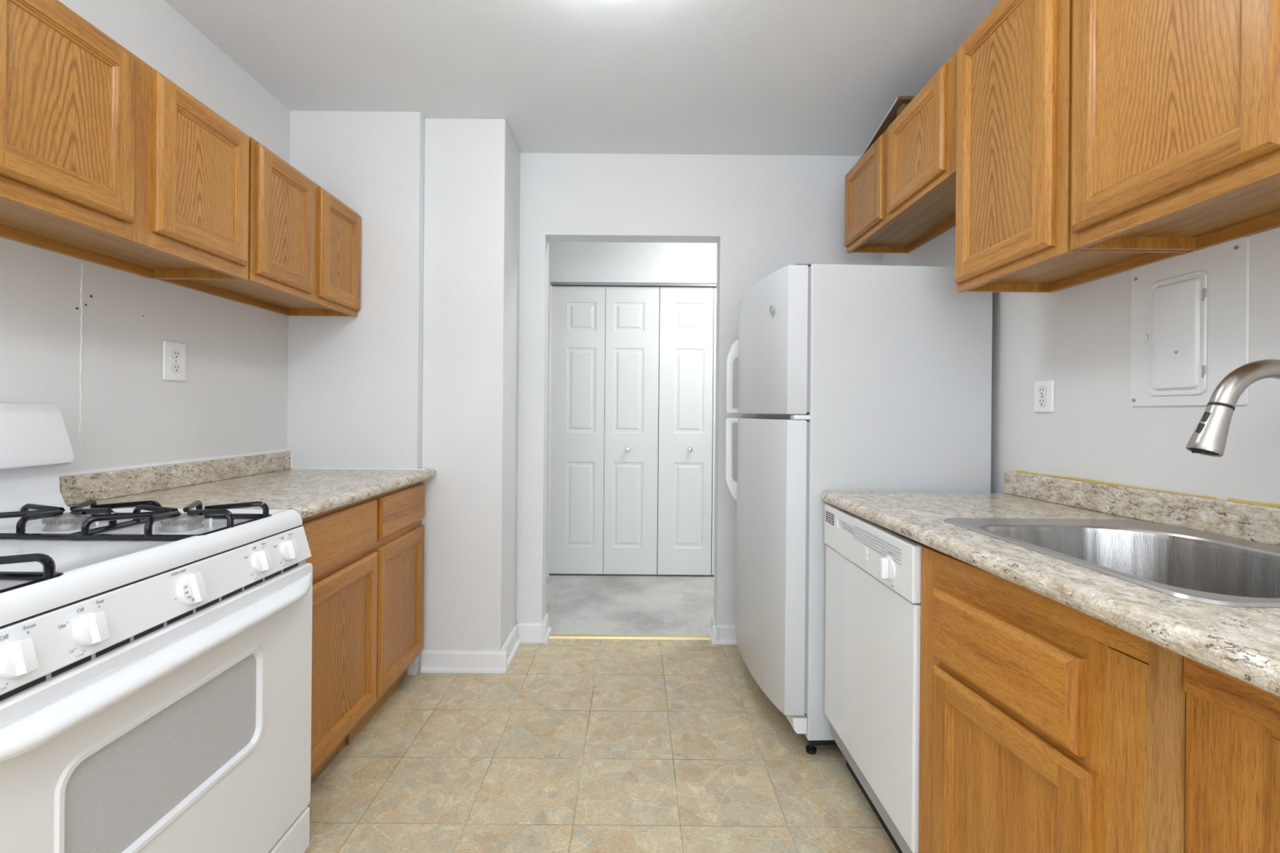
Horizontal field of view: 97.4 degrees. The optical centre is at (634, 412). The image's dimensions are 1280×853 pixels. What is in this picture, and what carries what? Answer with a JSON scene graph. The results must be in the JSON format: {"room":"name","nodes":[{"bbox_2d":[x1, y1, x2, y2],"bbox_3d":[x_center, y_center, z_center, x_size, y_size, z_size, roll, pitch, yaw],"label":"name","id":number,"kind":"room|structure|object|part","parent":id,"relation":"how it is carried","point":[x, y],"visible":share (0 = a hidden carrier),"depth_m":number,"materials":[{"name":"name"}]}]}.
{"room":"kitchen","nodes":[
{"label":"kitchen","id":0,"kind":"room"},
{"bbox_2d":[0,0,290,472],"bbox_3d":[-1.598,-0.090,0.310,0.103,2.513,5.420,1,0,0],"label":"wall","id":1,"kind":"structure","parent":0,"point":[84,339],"depth_m":1.79,"materials":[{"name":"paint"}]},
{"bbox_2d":[0,0,249,279],"bbox_3d":[-1.379,-0.653,1.409,0.327,0.458,0.777,1,0,0],"label":"upper cabinet","id":2,"kind":"object","parent":1,"relation":"attached to","point":[105,160],"visible":1,"depth_m":1.34,"materials":[{"name":"brown wood"}]},
{"bbox_3d":[-1.229,-0.667,1.206,0.005,0.286,0.221,0,0,0],"label":"door panel","id":3,"kind":"part","parent":2,"relation":"part of","materials":[{"name":"brown wood"}]},
{"bbox_3d":[-1.225,-0.667,1.206,0.019,0.408,0.343,0,0,0],"label":"door","id":4,"kind":"part","parent":2,"relation":"part of","materials":[{"name":"brown wood"}]},
{"bbox_3d":[-1.536,-0.440,1.409,0.016,0.027,0.751,0,0,0],"label":"hanging rail","id":5,"kind":"part","parent":2,"relation":"part of","materials":[{"name":"brown wood"}]},
{"bbox_3d":[-1.400,-0.457,1.409,0.289,0.010,0.751,0,0,0],"label":"panel","id":6,"kind":"part","parent":2,"relation":"part of","materials":[{"name":"brown wood"}]},
{"bbox_3d":[-1.225,-0.667,1.608,0.019,0.408,0.340,0,0,0],"label":"door","id":7,"kind":"part","parent":2,"relation":"part of","materials":[{"name":"brown wood"}]},
{"bbox_3d":[-1.229,-0.667,1.608,0.005,0.286,0.218,0,0,0],"label":"door panel","id":8,"kind":"part","parent":2,"relation":"part of","materials":[{"name":"brown wood"}]},
{"bbox_2d":[162,340,186,382],"bbox_3d":[-1.543,-0.172,1.888,0.009,0.132,0.092,1,0,0],"label":"wall outlet","id":9,"kind":"object","parent":1,"relation":"attached to","point":[174,353],"visible":1,"depth_m":1.88,"materials":[{"name":"white plastic"}]},
{"bbox_2d":[171,350,180,359],"bbox_3d":[-1.540,-0.194,1.888,0.003,0.028,0.034,0,0,0],"label":"receptacle","id":10,"kind":"object","parent":9,"relation":"attached to","point":[175,354],"depth_m":1.89,"materials":[{"name":"grey plastic"}]},
{"bbox_2d":[171,363,180,372],"bbox_3d":[-1.540,-0.149,1.888,0.003,0.028,0.034,0,0,0],"label":"receptacle","id":11,"kind":"object","parent":9,"relation":"attached to","point":[175,367],"depth_m":1.89,"materials":[{"name":"grey plastic"}]},
{"bbox_2d":[59,451,291,505],"bbox_3d":[-1.540,0.213,2.003,0.020,0.078,1.007,0,0,0],"label":"backsplash","id":12,"kind":"structure","parent":1,"relation":"attached to","point":[77,489],"depth_m":1.82,"materials":[{"name":"stone"}]},
{"bbox_2d":[155,137,360,316],"bbox_3d":[-1.379,-0.657,2.155,0.327,0.459,0.699,1,0,0],"label":"upper cabinet","id":13,"kind":"object","parent":1,"relation":"attached to","point":[304,242],"visible":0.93,"depth_m":2.08,"materials":[{"name":"brown wood"}]},
{"bbox_3d":[-1.536,-0.443,2.155,0.016,0.027,0.673,0,0,0],"label":"hanging rail","id":14,"kind":"part","parent":13,"relation":"part of","materials":[{"name":"brown wood"}]},
{"bbox_3d":[-1.399,-0.460,2.155,0.289,0.010,0.673,0,0,0],"label":"panel","id":15,"kind":"part","parent":13,"relation":"part of","materials":[{"name":"brown wood"}]},
{"bbox_3d":[-1.225,-0.663,1.984,0.019,0.423,0.311,0,0,0],"label":"door","id":16,"kind":"part","parent":13,"relation":"part of","materials":[{"name":"brown wood"}]},
{"bbox_3d":[-1.229,-0.663,1.984,0.005,0.301,0.189,0,0,0],"label":"door panel","id":17,"kind":"part","parent":13,"relation":"part of","materials":[{"name":"brown wood"}]},
{"bbox_3d":[-1.244,-0.655,2.155,0.019,0.459,0.699,0,0,0],"label":"frame","id":18,"kind":"part","parent":13,"relation":"part of","materials":[{"name":"brown wood"}]},
{"bbox_3d":[-1.225,-0.663,2.346,0.019,0.423,0.313,0,0,0],"label":"door","id":19,"kind":"part","parent":13,"relation":"part of","materials":[{"name":"brown wood"}]},
{"bbox_3d":[-1.229,-0.663,2.346,0.005,0.301,0.191,0,0,0],"label":"door panel","id":20,"kind":"part","parent":13,"relation":"part of","materials":[{"name":"brown wood"}]},
{"bbox_2d":[287,111,424,675],"bbox_3d":[-1.259,-0.087,2.705,0.580,2.513,0.390,1,0,0],"label":"wall","id":21,"kind":"structure","parent":0,"point":[354,399],"depth_m":2.51,"materials":[{"name":"paint"}]},
{"bbox_2d":[419,118,519,669],"bbox_3d":[-0.785,-0.083,2.730,0.368,2.513,0.340,1,0,0],"label":"wall pillar","id":22,"kind":"structure","parent":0,"point":[472,196],"depth_m":2.56,"materials":[{"name":"paint"}]},
{"bbox_2d":[420,649,506,673],"bbox_3d":[-0.773,1.128,2.545,0.383,0.090,0.030,1,0,0],"label":"baseboard","id":23,"kind":"structure","parent":22,"relation":"attached to","point":[433,661],"depth_m":2.54,"materials":[{"name":"white wood"}]},
{"bbox_2d":[501,622,520,670],"bbox_3d":[-0.597,1.130,2.730,0.030,0.090,0.340,1,0,0],"label":"baseboard","id":24,"kind":"structure","parent":22,"relation":"attached to","point":[512,644],"depth_m":2.73,"materials":[{"name":"white wood"}]},
{"bbox_2d":[164,0,999,155],"bbox_3d":[-0.130,-1.384,0.260,3.015,0.100,5.520,1,0,0],"label":"ceiling","id":25,"kind":"structure","parent":0,"point":[820,77],"depth_m":2.13,"materials":[{"name":"paint"}]},
{"bbox_2d":[304,555,897,852],"bbox_3d":[0.489,1.232,1.125,5.400,0.104,7.250,1,0,0],"label":"floor","id":26,"kind":"structure","parent":0,"point":[581,745],"depth_m":1.92,"materials":[{"name":"tile"}]},
{"bbox_2d":[0,401,312,852],"bbox_3d":[-1.182,0.574,1.075,0.735,1.192,0.843,1,0,0],"label":"stove","id":27,"kind":"object","parent":26,"relation":"on","point":[156,660],"visible":1,"depth_m":1.08,"materials":[{"name":"white metal"}]},
{"bbox_3d":[-0.859,0.344,0.786,0.036,0.052,0.049,0,0,0],"label":"control knob","id":28,"kind":"part","parent":27,"relation":"part of","materials":[{"name":"white plastic"}]},
{"bbox_3d":[-1.302,0.249,1.290,0.081,0.031,0.081,0,0,0],"label":"burner","id":29,"kind":"part","parent":27,"relation":"part of","materials":[{"name":"silver metal"}]},
{"bbox_3d":[-0.859,0.344,0.894,0.036,0.052,0.049,0,0,0],"label":"control knob","id":30,"kind":"part","parent":27,"relation":"part of","materials":[{"name":"white plastic"}]},
{"bbox_2d":[0,507,302,626],"bbox_3d":[-1.192,0.274,1.076,0.620,0.042,0.842,0,0,0],"label":"cooktop","id":31,"kind":"object","parent":27,"relation":"in","point":[104,560],"depth_m":1.10,"materials":[{"name":"white metal"}]},
{"bbox_3d":[-0.841,0.446,1.075,0.055,0.047,0.816,0,0,0],"label":"oven handle","id":32,"kind":"part","parent":27,"relation":"part of","materials":[{"name":"white metal"}]},
{"bbox_3d":[-0.896,0.343,1.076,0.074,0.082,0.842,0,0,0],"label":"control panel","id":33,"kind":"part","parent":27,"relation":"part of","materials":[{"name":"white metal"}]},
{"bbox_3d":[-0.872,0.716,1.074,0.037,0.638,0.840,0,0,0],"label":"oven door","id":34,"kind":"part","parent":27,"relation":"part of","materials":[{"name":"white metal"}]},
{"bbox_3d":[-1.038,0.251,1.290,0.081,0.031,0.081,0,0,0],"label":"burner","id":35,"kind":"part","parent":27,"relation":"part of","materials":[{"name":"silver metal"}]},
{"bbox_3d":[-0.859,0.344,1.098,0.038,0.062,0.060,0,0,0],"label":"control knob","id":36,"kind":"part","parent":27,"relation":"part of","materials":[{"name":"white plastic"}]},
{"bbox_3d":[-0.859,0.344,1.300,0.036,0.052,0.049,0,0,0],"label":"control knob","id":37,"kind":"part","parent":27,"relation":"part of","materials":[{"name":"white plastic"}]},
{"bbox_3d":[-0.877,1.097,1.074,0.033,0.107,0.838,0,0,0],"label":"storage drawer","id":38,"kind":"part","parent":27,"relation":"part of","materials":[{"name":"white metal"}]},
{"bbox_3d":[-0.859,0.344,1.403,0.036,0.052,0.049,0,0,0],"label":"control knob","id":39,"kind":"part","parent":27,"relation":"part of","materials":[{"name":"white plastic"}]},
{"bbox_2d":[301,480,425,784],"bbox_3d":[-1.243,0.731,2.007,0.621,0.876,0.998,1,0,0],"label":"base cabinet","id":40,"kind":"object","parent":26,"relation":"on","point":[366,559],"visible":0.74,"depth_m":1.94,"materials":[{"name":"brown wood"}]},
{"bbox_2d":[59,448,436,519],"bbox_3d":[-1.230,0.229,2.029,0.656,0.127,1.057,1,0,0],"label":"countertop","id":41,"kind":"structure","parent":40,"relation":"on","point":[269,477],"depth_m":1.85,"materials":[{"name":"stone"}]},
{"bbox_3d":[-0.939,0.402,1.780,0.019,0.176,0.520,0,0,0],"label":"drawer","id":42,"kind":"part","parent":40,"relation":"part of","materials":[{"name":"orange wood"}]},
{"bbox_3d":[-0.946,0.779,1.795,0.005,0.422,0.372,0,0,0],"label":"door panel","id":43,"kind":"part","parent":40,"relation":"part of","materials":[{"name":"orange wood"}]},
{"bbox_3d":[-0.942,0.779,1.795,0.019,0.550,0.500,0,0,0],"label":"door","id":44,"kind":"part","parent":40,"relation":"part of","materials":[{"name":"orange wood"}]},
{"bbox_3d":[-0.942,0.777,2.279,0.019,0.554,0.442,0,0,0],"label":"door","id":45,"kind":"part","parent":40,"relation":"part of","materials":[{"name":"orange wood"}]},
{"bbox_3d":[-0.939,0.393,2.281,0.019,0.158,0.438,0,0,0],"label":"drawer","id":46,"kind":"part","parent":40,"relation":"part of","materials":[{"name":"orange wood"}]},
{"bbox_3d":[-0.946,0.777,2.279,0.005,0.426,0.314,0,0,0],"label":"door panel","id":47,"kind":"part","parent":40,"relation":"part of","materials":[{"name":"orange wood"}]},
{"bbox_2d":[724,262,992,755],"bbox_3d":[0.825,0.337,2.308,0.778,1.700,0.765,1,0,-2],"label":"refrigerator","id":48,"kind":"object","parent":26,"relation":"on","point":[852,378],"visible":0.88,"depth_m":1.93,"materials":[{"name":"white metal"}]},
{"bbox_3d":[0.455,0.217,2.635,0.065,0.383,0.030,0,0,-2],"label":"handle","id":49,"kind":"part","parent":48,"relation":"part of","materials":[{"name":"white plastic"}]},
{"bbox_3d":[0.459,-0.169,2.635,0.065,0.345,0.030,0,0,-2],"label":"handle","id":50,"kind":"part","parent":48,"relation":"part of","materials":[{"name":"white plastic"}]},
{"bbox_3d":[0.511,0.530,2.294,0.108,1.012,0.759,0,0,-2],"label":"fridge door","id":51,"kind":"part","parent":48,"relation":"part of","materials":[{"name":"white metal"}]},
{"bbox_3d":[0.518,-0.249,2.294,0.108,0.512,0.759,0,0,-2],"label":"freezer door","id":52,"kind":"part","parent":48,"relation":"part of","materials":[{"name":"white metal"}]},
{"bbox_3d":[0.888,1.132,2.310,0.608,0.024,0.741,0,0,-2],"label":"rail","id":53,"kind":"part","parent":48,"relation":"part of","materials":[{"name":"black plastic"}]},
{"bbox_2d":[824,503,926,852],"bbox_3d":[0.924,0.749,1.591,0.628,0.879,0.603,1,0,0],"label":"dishwasher","id":54,"kind":"object","parent":26,"relation":"on","point":[873,581],"visible":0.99,"depth_m":1.49,"materials":[{"name":"white metal"}]},
{"bbox_3d":[0.651,0.373,1.591,0.028,0.133,0.603,0,0,0],"label":"control panel","id":55,"kind":"part","parent":54,"relation":"part of","materials":[{"name":"white plastic"}]},
{"bbox_3d":[0.718,1.104,1.591,0.015,0.165,0.595,0,0,0],"label":"kick plate","id":56,"kind":"part","parent":54,"relation":"part of","materials":[{"name":"black plastic"}]},
{"bbox_3d":[0.625,0.389,1.405,0.023,0.060,0.060,0,0,0],"label":"cycle knob","id":57,"kind":"part","parent":54,"relation":"part of","materials":[{"name":"white plastic"}]},
{"bbox_2d":[918,546,1186,852],"bbox_3d":[0.946,0.744,1.008,0.620,0.881,0.553,1,0,0],"label":"base cabinet","id":58,"kind":"object","parent":26,"relation":"on","point":[1047,725],"visible":0.88,"depth_m":0.94,"materials":[{"name":"orange wood"}]},
{"bbox_3d":[0.670,0.801,1.032,0.005,0.392,0.256,1,0,-6],"label":"door panel","id":59,"kind":"part","parent":58,"relation":"part of","materials":[{"name":"orange wood"}]},
{"bbox_3d":[0.667,0.455,1.042,0.022,0.151,0.353,1,0,-6],"label":"drawer","id":60,"kind":"part","parent":58,"relation":"part of","materials":[{"name":"orange wood"}]},
{"bbox_3d":[0.667,0.801,1.032,0.057,0.510,0.372,0,0,0],"label":"door","id":61,"kind":"part","parent":58,"relation":"part of","materials":[{"name":"orange wood"}]},
{"bbox_2d":[1183,656,1279,852],"bbox_3d":[0.981,0.744,0.395,0.548,0.881,0.669,1,0,0],"label":"base cabinet","id":62,"kind":"object","parent":26,"relation":"on","point":[1233,774],"visible":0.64,"depth_m":0.68,"materials":[{"name":"orange wood"}]},
{"bbox_2d":[821,470,1279,697],"bbox_3d":[0.947,0.237,0.977,0.634,0.138,1.853,1,0,0],"label":"countertop","id":63,"kind":"structure","parent":62,"relation":"on","point":[1242,644],"depth_m":1.10,"materials":[{"name":"stone"}]},
{"bbox_2d":[943,517,1279,607],"bbox_3d":[0.986,0.350,1.050,0.494,0.203,0.644,1,0,0],"label":"sink","id":64,"kind":"object","parent":63,"relation":"in","point":[1197,566],"visible":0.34,"depth_m":1.19,"materials":[{"name":"metal"}]},
{"bbox_2d":[1186,359,1279,457],"bbox_3d":[1.096,0.081,0.980,0.254,0.348,0.052,1,0,0],"label":"faucet","id":65,"kind":"object","parent":63,"relation":"on","point":[1209,437],"visible":1,"depth_m":0.97,"materials":[{"name":"silver metal"}]},
{"bbox_3d":[1.110,0.036,0.980,0.209,0.258,0.033,0,0,0],"label":"spout","id":66,"kind":"part","parent":65,"relation":"part of","materials":[{"name":"silver metal"}]},
{"bbox_3d":[0.750,0.713,0.360,0.002,0.688,0.563,1,0,-6],"label":"panel","id":67,"kind":"part","parent":62,"relation":"part of","materials":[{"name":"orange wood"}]},
{"bbox_2d":[546,241,716,577],"bbox_3d":[0.501,-0.072,4.060,5.400,2.513,0.120,1,0,0],"label":"wall","id":68,"kind":"structure","parent":0,"point":[568,261],"depth_m":4.00,"materials":[{"name":"paint"}]},
{"bbox_2d":[547,284,551,576],"bbox_3d":[-0.610,0.130,4.060,0.006,2.090,0.080,1,0,0],"label":"trim","id":69,"kind":"structure","parent":68,"relation":"attached to","point":[548,574],"depth_m":4.02,"materials":[{"name":"white"}]},
{"bbox_2d":[549,285,659,574],"bbox_3d":[-0.221,0.128,4.030,0.773,2.064,0.069,1,0,0],"label":"door","id":70,"kind":"structure","parent":68,"relation":"in","point":[591,485],"depth_m":4.04,"materials":[{"name":"white wood"}]},
{"bbox_3d":[-0.050,0.262,4.016,0.037,0.037,0.039,0,0,0],"label":"knob","id":71,"kind":"part","parent":70,"relation":"part of","materials":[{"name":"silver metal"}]},
{"bbox_2d":[550,281,716,286],"bbox_3d":[0.179,-0.917,4.036,1.567,0.026,0.048,1,0,0],"label":"trim","id":72,"kind":"structure","parent":68,"relation":"attached to","point":[637,284],"depth_m":4.01,"materials":[{"name":"silver metal"}]},
{"bbox_2d":[657,287,716,575],"bbox_3d":[0.557,0.135,4.030,0.772,2.064,0.069,1,0,0],"label":"door","id":73,"kind":"structure","parent":68,"relation":"in","point":[687,315],"depth_m":4.04,"materials":[{"name":"white wood"}]},
{"bbox_3d":[0.395,0.266,4.016,0.037,0.037,0.039,0,0,0],"label":"knob","id":74,"kind":"part","parent":73,"relation":"part of","materials":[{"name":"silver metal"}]},
{"bbox_2d":[566,285,716,555],"bbox_3d":[0.501,-0.072,4.700,5.400,2.513,0.100,1,0,0],"label":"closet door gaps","id":75,"kind":"structure","parent":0,"point":[566,286],"depth_m":4.65,"materials":[{"name":"paint"}]},
{"bbox_2d":[515,152,881,624],"bbox_3d":[-0.142,-0.078,2.960,2.815,2.513,0.120,1,0,0],"label":"wall","id":76,"kind":"structure","parent":0,"point":[764,215],"depth_m":2.90,"materials":[{"name":"paint"}]},
{"bbox_2d":[516,622,546,643],"bbox_3d":[-0.536,1.130,2.885,0.152,0.090,0.030,1,0,0],"label":"baseboard","id":77,"kind":"structure","parent":76,"relation":"attached to","point":[527,632],"depth_m":2.89,"materials":[{"name":"white wood"}]},
{"bbox_2d":[541,613,551,643],"bbox_3d":[-0.465,1.131,2.955,0.030,0.090,0.170,1,0,0],"label":"baseboard","id":78,"kind":"structure","parent":76,"relation":"attached to","point":[548,628],"depth_m":2.93,"materials":[{"name":"white wood"}]},
{"bbox_2d":[548,634,710,639],"bbox_3d":[-0.029,1.174,2.946,0.842,0.012,0.043,1,0,0],"label":"trim","id":79,"kind":"structure","parent":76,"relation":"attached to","point":[550,636],"depth_m":2.93,"materials":[{"name":"gold metal"}]},
{"bbox_2d":[707,614,717,644],"bbox_3d":[0.407,1.139,2.955,0.030,0.090,0.170,1,0,0],"label":"baseboard","id":80,"kind":"structure","parent":76,"relation":"attached to","point":[713,621],"depth_m":2.93,"materials":[{"name":"white wood"}]},
{"bbox_2d":[712,624,737,644],"bbox_3d":[0.475,1.139,2.885,0.150,0.090,0.030,1,0,0],"label":"baseboard","id":81,"kind":"structure","parent":76,"relation":"attached to","point":[726,633],"depth_m":2.88,"materials":[{"name":"white wood"}]},
{"bbox_2d":[881,225,1279,504],"bbox_3d":[1.315,-0.065,0.310,0.101,2.513,5.420,1,0,0],"label":"wall","id":82,"kind":"structure","parent":0,"point":[1077,337],"depth_m":1.52,"materials":[{"name":"paint"}]},
{"bbox_2d":[844,49,957,253],"bbox_3d":[1.119,-0.925,2.170,0.304,0.370,0.895,1,0,0],"label":"upper cabinet","id":83,"kind":"object","parent":82,"relation":"attached to","point":[900,194],"visible":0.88,"depth_m":2.10,"materials":[{"name":"brown wood"}]},
{"bbox_3d":[0.981,-0.933,2.416,0.005,0.214,0.259,0,0,0],"label":"door panel","id":84,"kind":"part","parent":83,"relation":"part of","materials":[{"name":"brown wood"}]},
{"bbox_3d":[0.977,-0.933,2.416,0.019,0.336,0.381,0,0,0],"label":"door","id":85,"kind":"part","parent":83,"relation":"part of","materials":[{"name":"brown wood"}]},
{"bbox_2d":[857,95,915,161],"bbox_3d":[1.123,-1.155,2.325,0.255,0.087,0.390,1,0,0],"label":"board","id":86,"kind":"object","parent":83,"relation":"on","point":[891,114],"visible":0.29,"depth_m":2.23,"materials":[{"name":"brown wood"}]},
{"bbox_2d":[897,103,908,116],"bbox_3d":[1.130,-1.142,2.160,0.230,0.063,0.050,1,0,0],"label":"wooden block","id":87,"kind":"object","parent":83,"relation":"on","point":[903,106],"visible":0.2,"depth_m":2.14,"materials":[{"name":"brown wood"}]},
{"bbox_3d":[1.137,-0.773,2.170,0.266,0.010,0.869,0,0,0],"label":"panel","id":88,"kind":"part","parent":83,"relation":"part of","materials":[{"name":"brown wood"}]},
{"bbox_3d":[0.981,-0.933,1.972,0.005,0.214,0.271,0,0,0],"label":"door panel","id":89,"kind":"part","parent":83,"relation":"part of","materials":[{"name":"brown wood"}]},
{"bbox_3d":[0.977,-0.933,1.972,0.019,0.336,0.393,0,0,0],"label":"door","id":90,"kind":"part","parent":83,"relation":"part of","materials":[{"name":"brown wood"}]},
{"bbox_3d":[1.262,-0.753,2.170,0.016,0.027,0.869,0,0,0],"label":"hanging rail","id":91,"kind":"part","parent":83,"relation":"part of","materials":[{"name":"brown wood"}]},
{"bbox_2d":[1033,379,1054,413],"bbox_3d":[1.260,-0.049,1.737,0.009,0.100,0.082,1,0,0],"label":"wall outlet","id":92,"kind":"object","parent":82,"relation":"attached to","point":[1044,390],"visible":1,"depth_m":1.73,"materials":[{"name":"white plastic"}]},
{"bbox_2d":[1037,397,1046,406],"bbox_3d":[1.257,-0.032,1.737,0.003,0.028,0.034,0,0,0],"label":"receptacle","id":93,"kind":"object","parent":92,"relation":"attached to","point":[1042,402],"depth_m":1.73,"materials":[{"name":"grey plastic"}]},
{"bbox_2d":[1038,386,1046,395],"bbox_3d":[1.257,-0.066,1.737,0.003,0.028,0.034,0,0,0],"label":"receptacle","id":94,"kind":"object","parent":92,"relation":"attached to","point":[1042,389],"depth_m":1.73,"materials":[{"name":"grey plastic"}]},
{"bbox_2d":[955,0,1193,293],"bbox_3d":[1.117,-0.737,1.495,0.304,0.746,0.438,1,0,0],"label":"upper cabinet","id":95,"kind":"object","parent":82,"relation":"attached to","point":[1013,149],"visible":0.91,"depth_m":1.46,"materials":[{"name":"brown wood"}]},
{"bbox_3d":[0.979,-0.746,1.508,0.005,0.590,0.268,0,0,0],"label":"door panel","id":96,"kind":"part","parent":95,"relation":"part of","materials":[{"name":"brown wood"}]},
{"bbox_3d":[0.975,-0.746,1.508,0.019,0.712,0.390,0,0,0],"label":"door","id":97,"kind":"part","parent":95,"relation":"part of","materials":[{"name":"brown wood"}]},
{"bbox_3d":[0.994,-0.738,1.495,0.019,0.746,0.438,0,0,0],"label":"frame","id":98,"kind":"part","parent":95,"relation":"part of","materials":[{"name":"brown wood"}]},
{"bbox_3d":[1.133,-0.397,1.495,0.266,0.010,0.412,0,0,0],"label":"panel","id":99,"kind":"part","parent":95,"relation":"part of","materials":[{"name":"brown wood"}]},
{"bbox_3d":[1.258,-0.378,1.495,0.016,0.027,0.412,0,0,0],"label":"hanging rail","id":100,"kind":"part","parent":95,"relation":"part of","materials":[{"name":"brown wood"}]},
{"bbox_2d":[1004,471,1279,546],"bbox_3d":[1.251,0.222,0.973,0.020,0.102,1.845,0,0,0],"label":"backsplash","id":101,"kind":"structure","parent":82,"relation":"attached to","point":[1242,521],"depth_m":1.33,"materials":[{"name":"stone"}]},
{"bbox_2d":[1070,0,1279,250],"bbox_3d":[1.117,-0.737,0.856,0.304,0.746,0.825,1,0,0],"label":"upper cabinet","id":102,"kind":"object","parent":82,"relation":"attached to","point":[1175,119],"visible":1,"depth_m":1.05,"materials":[{"name":"brown wood"}]},
{"bbox_3d":[0.979,-0.750,1.047,0.005,0.580,0.288,0,0,0],"label":"door panel","id":103,"kind":"part","parent":102,"relation":"part of","materials":[{"name":"brown wood"}]},
{"bbox_3d":[1.133,-0.397,0.856,0.266,0.010,0.799,0,0,0],"label":"panel","id":104,"kind":"part","parent":102,"relation":"part of","materials":[{"name":"brown wood"}]},
{"bbox_3d":[1.258,-0.378,0.856,0.016,0.027,0.799,0,0,0],"label":"hanging rail","id":105,"kind":"part","parent":102,"relation":"part of","materials":[{"name":"brown wood"}]},
{"bbox_2d":[1130,236,1249,406],"bbox_3d":[1.258,-0.190,1.296,0.016,0.350,0.272,1,0,0],"label":"breaker panel","id":106,"kind":"object","parent":82,"relation":"attached to","point":[1189,331],"visible":0.91,"depth_m":1.27,"materials":[{"name":"white metal"}]},
{"bbox_3d":[1.256,-0.178,1.310,0.009,0.278,0.140,0,0,0],"label":"panel door","id":107,"kind":"part","parent":106,"relation":"part of","materials":[{"name":"white metal"}]}
]}

